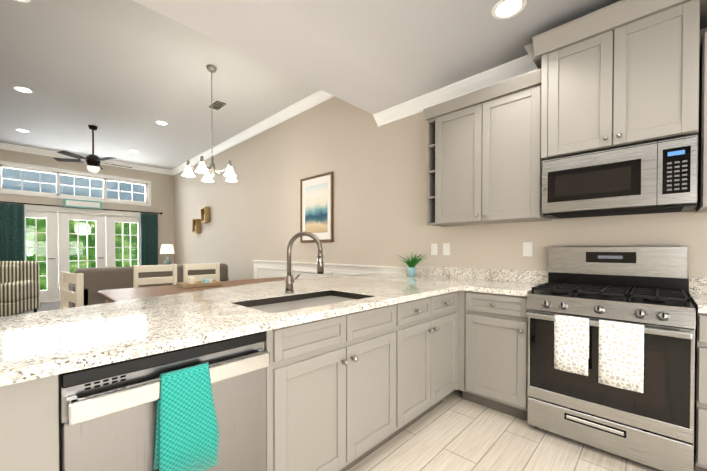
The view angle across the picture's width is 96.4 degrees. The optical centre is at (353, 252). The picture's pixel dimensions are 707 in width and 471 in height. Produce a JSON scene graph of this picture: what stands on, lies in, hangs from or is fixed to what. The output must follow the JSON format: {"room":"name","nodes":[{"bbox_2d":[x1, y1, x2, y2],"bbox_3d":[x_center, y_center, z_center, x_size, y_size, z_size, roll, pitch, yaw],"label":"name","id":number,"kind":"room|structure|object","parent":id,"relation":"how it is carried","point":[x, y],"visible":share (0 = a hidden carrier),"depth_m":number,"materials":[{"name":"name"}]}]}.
{"room":"dining room and kitchen","nodes":[
{"label":"dining room and kitchen","id":0,"kind":"room"},
{"bbox_2d":[0,149,173,264],"bbox_3d":[-7.046,-0.653,7.033,0.150,3.550,5.500,1,1,44],"label":"wall","id":1,"kind":"structure","parent":0,"point":[162,193],"depth_m":8.19,"materials":[{"name":"beige paint"}]},
{"bbox_2d":[0,161,150,301],"bbox_3d":[-6.499,-0.404,7.592,0.170,3.040,2.840,1,1,44],"label":"french door","id":2,"kind":"structure","parent":1,"relation":"attached to","point":[57,233],"depth_m":7.39,"materials":[{"name":"white wood"}]},
{"bbox_2d":[0,201,162,214],"bbox_3d":[-6.450,-1.057,7.455,0.118,0.060,3.438,1,1,44],"label":"curtain rod","id":3,"kind":"object","parent":1,"relation":"attached to","point":[161,213],"visible":0.9,"depth_m":7.28,"materials":[{"name":"brown metal"}]},
{"bbox_2d":[0,203,24,260],"bbox_3d":[-7.291,0.038,6.541,0.069,2.138,0.687,1,1,44],"label":"curtain","id":4,"kind":"object","parent":3,"relation":"hanging from","point":[12,231],"visible":0.52,"depth_m":6.65,"materials":[{"name":"fabric"}]},
{"bbox_2d":[141,213,157,264],"bbox_3d":[-5.453,0.018,8.457,0.070,2.138,0.397,1,1,44],"label":"curtain","id":5,"kind":"object","parent":3,"relation":"hanging from","point":[149,238],"visible":0.75,"depth_m":8.46,"materials":[{"name":"fabric"}]},
{"bbox_2d":[63,199,101,208],"bbox_3d":[-6.371,-1.142,7.455,0.023,0.180,0.710,1,1,44],"label":"sign","id":6,"kind":"object","parent":1,"relation":"attached to","point":[81,203],"visible":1,"depth_m":7.43,"materials":[{"name":"teal paint"}]},
{"bbox_2d":[0,142,171,173],"bbox_3d":[-7.000,-2.219,6.883,0.100,0.115,5.370,1,1,44],"label":"crown molding","id":7,"kind":"structure","parent":1,"relation":"attached to","point":[5,146],"depth_m":7.22,"materials":[{"name":"white wood"}]},
{"bbox_2d":[0,0,319,169],"bbox_3d":[-4.353,-2.326,4.434,7.610,0.150,5.800,1,1,44],"label":"ceiling","id":8,"kind":"structure","parent":0,"point":[123,76],"depth_m":4.23,"materials":[{"name":"paint"}]},
{"bbox_2d":[15,128,29,132],"bbox_3d":[-6.141,-2.262,5.872,0.210,0.004,0.210,1,1,44],"label":"recessed light","id":9,"kind":"object","parent":8,"relation":"in","point":[23,130],"visible":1,"depth_m":5.86,"materials":[{"name":"white"}]},
{"bbox_2d":[15,0,30,2],"bbox_3d":[-2.927,-2.230,2.722,0.210,0.004,0.210,1,1,44],"label":"recessed light","id":10,"kind":"object","parent":8,"relation":"in","point":[24,1],"visible":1,"depth_m":2.81,"materials":[{"name":"white"}]},
{"bbox_2d":[13,86,33,93],"bbox_3d":[-4.561,-2.247,4.370,0.210,0.004,0.210,1,1,44],"label":"recessed light","id":11,"kind":"object","parent":8,"relation":"in","point":[23,89],"visible":1,"depth_m":4.36,"materials":[{"name":"white"}]},
{"bbox_2d":[53,125,131,172],"bbox_3d":[-4.653,-1.849,5.701,1.140,0.829,1.097,1,1,44],"label":"ceiling fan","id":12,"kind":"object","parent":8,"relation":"hanging from","point":[92,161],"visible":1,"depth_m":5.61,"materials":[{"name":"brown metal"}]},
{"bbox_2d":[155,121,168,125],"bbox_3d":[-3.347,-2.259,5.521,0.210,0.004,0.210,1,1,44],"label":"recessed light","id":13,"kind":"object","parent":8,"relation":"in","point":[161,123],"visible":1,"depth_m":5.53,"materials":[{"name":"white"}]},
{"bbox_2d":[182,65,236,181],"bbox_3d":[-1.718,-1.575,3.861,0.638,1.339,0.635,1,1,44],"label":"chandelier","id":14,"kind":"object","parent":8,"relation":"hanging from","point":[229,173],"visible":1,"depth_m":3.81,"materials":[{"name":"white glass"}]},
{"bbox_2d":[207,100,227,110],"bbox_3d":[-2.081,-2.250,4.833,0.340,0.008,0.180,1,1,44],"label":"ceiling vent","id":15,"kind":"object","parent":8,"relation":"in","point":[218,105],"visible":0.98,"depth_m":4.83,"materials":[{"name":"white metal"}]},
{"bbox_2d":[40,301,660,470],"bbox_3d":[-2.383,1.218,2.581,13.070,0.100,5.800,1,1,44],"label":"floor","id":16,"kind":"structure","parent":0,"point":[453,431],"depth_m":1.90,"materials":[{"name":"beige tile"}]},
{"bbox_2d":[11,301,60,315],"bbox_3d":[-5.278,1.133,5.391,4.640,0.012,4.550,1,1,44],"label":"area rug","id":17,"kind":"object","parent":16,"relation":"on","point":[49,306],"depth_m":6.42,"materials":[{"name":"fabric"}]},
{"bbox_2d":[0,261,39,316],"bbox_3d":[-6.129,0.649,5.402,0.880,0.980,0.850,0,1,-18],"label":"striped armchair","id":18,"kind":"object","parent":17,"relation":"on","point":[19,287],"visible":0.96,"depth_m":5.53,"materials":[{"name":"fabric"}]},
{"bbox_2d":[68,263,228,307],"bbox_3d":[-3.401,0.674,5.422,0.980,0.930,2.200,1,1,44],"label":"sofa","id":19,"kind":"object","parent":17,"relation":"on","point":[96,279],"visible":0.38,"depth_m":4.63,"materials":[{"name":"fabric"}]},
{"bbox_2d":[61,271,83,308],"bbox_3d":[-2.251,0.665,2.836,0.490,1.000,0.462,0,1,36],"label":"dining chair","id":20,"kind":"object","parent":16,"relation":"on","point":[76,297],"visible":0.31,"depth_m":2.60,"materials":[{"name":"beige wood"}]},
{"bbox_2d":[133,264,176,287],"bbox_3d":[-2.343,0.655,3.854,0.462,1.000,0.490,1,1,44],"label":"dining chair","id":21,"kind":"object","parent":16,"relation":"on","point":[137,269],"visible":0.4,"depth_m":3.97,"materials":[{"name":"beige wood"}]},
{"bbox_2d":[59,331,269,470],"bbox_3d":[-0.740,0.742,1.223,0.605,0.870,0.604,1,1,44],"label":"dishwasher","id":22,"kind":"object","parent":16,"relation":"on","point":[107,416],"visible":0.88,"depth_m":0.95,"materials":[{"name":"silver metal"}]},
{"bbox_2d":[154,362,218,470],"bbox_3d":[-0.532,0.542,1.015,0.049,0.344,0.181,1,1,44],"label":"towel","id":23,"kind":"object","parent":22,"relation":"hanging from","point":[187,434],"visible":0.96,"depth_m":1.00,"materials":[{"name":"teal fabric"}]},
{"bbox_2d":[97,277,298,302],"bbox_3d":[-1.461,0.767,3.632,1.000,0.780,2.200,1,1,44],"label":"dining table","id":24,"kind":"object","parent":16,"relation":"on","point":[115,295],"visible":0.27,"depth_m":3.18,"materials":[{"name":"brown wood"}]},
{"bbox_2d":[176,277,221,287],"bbox_3d":[-1.743,0.327,3.579,0.260,0.100,0.400,1,1,44],"label":"decorative tray","id":25,"kind":"object","parent":24,"relation":"on","point":[191,283],"visible":1,"depth_m":3.51,"materials":[{"name":"brown wood"}]},
{"bbox_2d":[183,263,219,281],"bbox_3d":[-1.956,0.651,4.258,0.462,1.000,0.490,1,1,44],"label":"dining chair","id":26,"kind":"object","parent":16,"relation":"on","point":[204,266],"visible":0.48,"depth_m":4.39,"materials":[{"name":"beige wood"}]},
{"bbox_2d":[233,296,359,470],"bbox_3d":[-0.382,0.739,1.650,0.600,0.878,0.503,1,1,44],"label":"base cabinet","id":27,"kind":"object","parent":16,"relation":"on","point":[345,392],"depth_m":1.45,"materials":[{"name":"grey paint"}]},
{"bbox_2d":[288,290,407,460],"bbox_3d":[-0.101,0.736,1.943,0.600,0.878,0.552,1,1,44],"label":"base cabinet","id":28,"kind":"object","parent":16,"relation":"on","point":[383,330],"depth_m":1.82,"materials":[{"name":"grey paint"}]},
{"bbox_2d":[408,297,427,426],"bbox_3d":[0.177,0.733,2.233,0.600,0.878,0.524,1,1,44],"label":"base cabinet","id":29,"kind":"object","parent":16,"relation":"on","point":[417,309],"depth_m":2.06,"materials":[{"name":"grey paint"}]},
{"bbox_2d":[428,291,459,411],"bbox_3d":[0.669,0.728,2.706,0.655,0.878,1.084,1,1,44],"label":"base cabinet","id":30,"kind":"object","parent":16,"relation":"on","point":[443,309],"depth_m":2.31,"materials":[{"name":"grey paint"}]},
{"bbox_2d":[0,265,480,386],"bbox_3d":[-0.352,0.225,2.146,1.350,0.135,3.297,1,1,44],"label":"countertop","id":31,"kind":"structure","parent":30,"relation":"on","point":[38,345],"depth_m":1.26,"materials":[{"name":"stone"}]},
{"bbox_2d":[284,231,323,292],"bbox_3d":[-0.321,0.062,2.015,0.251,0.392,0.153,1,1,44],"label":"faucet","id":32,"kind":"object","parent":31,"relation":"on","point":[289,280],"visible":1,"depth_m":2.02,"materials":[{"name":"silver metal"}]},
{"bbox_2d":[398,253,425,275],"bbox_3d":[0.641,0.118,3.307,0.266,0.252,0.294,1,1,44],"label":"potted plant","id":33,"kind":"object","parent":31,"relation":"on","point":[412,263],"visible":1,"depth_m":3.27,"materials":[{"name":"teal plant"}]},
{"bbox_2d":[460,290,527,420],"bbox_3d":[1.171,0.730,2.493,0.516,0.878,0.696,1,1,44],"label":"base cabinet","id":34,"kind":"object","parent":16,"relation":"on","point":[493,327],"depth_m":2.27,"materials":[{"name":"grey paint"}]},
{"bbox_2d":[464,269,548,295],"bbox_3d":[1.216,0.221,2.485,0.445,0.135,0.637,1,1,44],"label":"countertop","id":35,"kind":"structure","parent":34,"relation":"on","point":[497,281],"depth_m":2.64,"materials":[{"name":"stone"}]},
{"bbox_2d":[526,246,695,470],"bbox_3d":[1.616,0.566,2.032,0.755,1.215,0.698,1,1,44],"label":"range","id":36,"kind":"object","parent":16,"relation":"on","point":[652,425],"visible":1,"depth_m":1.85,"materials":[{"name":"silver metal"}]},
{"bbox_2d":[554,314,588,375],"bbox_3d":[1.290,0.541,1.872,0.167,0.328,0.042,1,1,44],"label":"towel","id":37,"kind":"object","parent":36,"relation":"hanging from","point":[571,344],"visible":1,"depth_m":1.86,"materials":[{"name":"white fabric"}]},
{"bbox_2d":[598,320,643,392],"bbox_3d":[1.451,0.555,1.718,0.186,0.353,0.042,1,1,44],"label":"towel","id":38,"kind":"object","parent":36,"relation":"hanging from","point":[621,355],"visible":0.98,"depth_m":1.70,"materials":[{"name":"white fabric"}]},
{"bbox_2d":[694,310,706,470],"bbox_3d":[2.153,0.739,1.598,0.605,0.878,0.629,1,1,44],"label":"base cabinet","id":39,"kind":"object","parent":16,"relation":"on","point":[700,391],"depth_m":1.57,"materials":[{"name":"grey paint"}]},
{"bbox_2d":[689,277,706,312],"bbox_3d":[2.269,0.232,1.475,0.937,0.135,0.637,1,1,44],"label":"countertop","id":40,"kind":"structure","parent":39,"relation":"on","point":[697,286],"depth_m":1.96,"materials":[{"name":"stone"}]},
{"bbox_3d":[-4.934,0.768,8.390,0.540,0.680,0.540,1,1,44],"label":"side table","id":41,"kind":"object","parent":16,"relation":"on","visible":0},
{"bbox_2d":[160,244,174,264],"bbox_3d":[-4.934,0.107,8.383,0.340,0.640,0.340,1,1,44],"label":"table lamp","id":42,"kind":"object","parent":41,"relation":"on","point":[167,249],"visible":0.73,"depth_m":8.29,"materials":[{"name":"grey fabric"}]},
{"bbox_2d":[133,0,619,113],"bbox_3d":[0.364,-1.970,-0.085,5.460,0.770,5.800,1,1,44],"label":"ceiling","id":43,"kind":"structure","parent":0,"point":[373,56],"depth_m":2.35,"materials":[{"name":"paint"}]},
{"bbox_2d":[491,0,526,19],"bbox_3d":[1.019,-1.603,2.075,0.210,0.004,0.210,1,1,44],"label":"recessed light","id":44,"kind":"object","parent":43,"relation":"in","point":[504,9],"visible":1,"depth_m":2.08,"materials":[{"name":"white"}]},
{"bbox_2d":[174,27,706,296],"bbox_3d":[-0.428,-0.628,4.601,13.070,3.550,0.150,1,1,44],"label":"wall","id":45,"kind":"structure","parent":0,"point":[379,195],"depth_m":4.05,"materials":[{"name":"beige paint"}]},
{"bbox_2d":[192,206,209,232],"bbox_3d":[-3.598,-0.753,7.454,0.835,0.586,0.110,1,1,44],"label":"wall decor","id":46,"kind":"object","parent":45,"relation":"attached to","point":[205,218],"visible":1,"depth_m":7.35,"materials":[{"name":"gold metal"}]},
{"bbox_2d":[300,172,332,241],"bbox_3d":[-0.545,-0.633,4.588,0.720,0.960,0.028,1,1,44],"label":"picture frame","id":47,"kind":"object","parent":45,"relation":"attached to","point":[316,205],"visible":0.94,"depth_m":4.56,"materials":[{"name":"brown wood"}]},
{"bbox_2d":[253,260,405,278],"bbox_3d":[-2.256,0.633,6.240,7.880,0.995,0.034,1,1,44],"label":"trim","id":48,"kind":"structure","parent":45,"relation":"attached to","point":[273,269],"depth_m":4.64,"materials":[{"name":"white"}]},
{"bbox_2d":[168,54,537,174],"bbox_3d":[-1.792,-1.897,5.723,9.230,0.735,0.100,1,1,44],"label":"crown molding","id":49,"kind":"structure","parent":45,"relation":"attached to","point":[508,70],"depth_m":3.44,"materials":[{"name":"white wood"}]},
{"bbox_2d":[431,243,437,254],"bbox_3d":[0.838,-0.034,3.283,0.075,0.120,0.009,1,1,44],"label":"electrical outlet","id":50,"kind":"object","parent":45,"relation":"attached to","point":[434,248],"visible":1,"depth_m":3.27,"materials":[{"name":"white plastic"}]},
{"bbox_2d":[443,243,449,254],"bbox_3d":[0.937,-0.033,3.187,0.075,0.120,0.009,1,1,44],"label":"electrical outlet","id":51,"kind":"object","parent":45,"relation":"attached to","point":[446,248],"visible":1,"depth_m":3.18,"materials":[{"name":"white plastic"}]},
{"bbox_2d":[431,76,551,226],"bbox_3d":[1.173,-0.761,2.724,0.863,1.006,0.338,1,1,44],"label":"upper cabinet","id":52,"kind":"object","parent":45,"relation":"attached to","point":[486,166],"depth_m":2.56,"materials":[{"name":"grey paint"}]},
{"bbox_2d":[523,242,532,255],"bbox_3d":[1.474,-0.028,2.673,0.075,0.120,0.009,1,1,44],"label":"electrical outlet","id":53,"kind":"object","parent":45,"relation":"attached to","point":[527,248],"visible":1,"depth_m":2.67,"materials":[{"name":"white plastic"}]},
{"bbox_2d":[539,0,702,160],"bbox_3d":[1.750,-1.058,2.132,0.765,0.771,0.388,1,1,44],"label":"upper cabinet","id":54,"kind":"object","parent":45,"relation":"attached to","point":[622,73],"depth_m":1.94,"materials":[{"name":"grey paint"}]},
{"bbox_2d":[542,135,697,218],"bbox_3d":[1.747,-0.456,2.129,0.750,0.388,0.404,1,1,44],"label":"microwave","id":55,"kind":"object","parent":54,"relation":"attached to","point":[654,177],"visible":1,"depth_m":1.95,"materials":[{"name":"silver metal"}]},
{"bbox_2d":[696,20,706,212],"bbox_3d":[2.227,-0.751,1.712,0.480,1.006,0.338,1,1,44],"label":"upper cabinet","id":56,"kind":"object","parent":45,"relation":"attached to","point":[701,207],"depth_m":1.75,"materials":[{"name":"grey paint"}]},
{"label":"outside","id":57,"kind":"structure","parent":0,"visible":0},
{"bbox_2d":[2,168,144,290],"bbox_3d":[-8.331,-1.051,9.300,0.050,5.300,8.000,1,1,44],"label":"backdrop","id":58,"kind":"structure","parent":57,"point":[32,176],"depth_m":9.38,"materials":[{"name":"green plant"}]}
]}

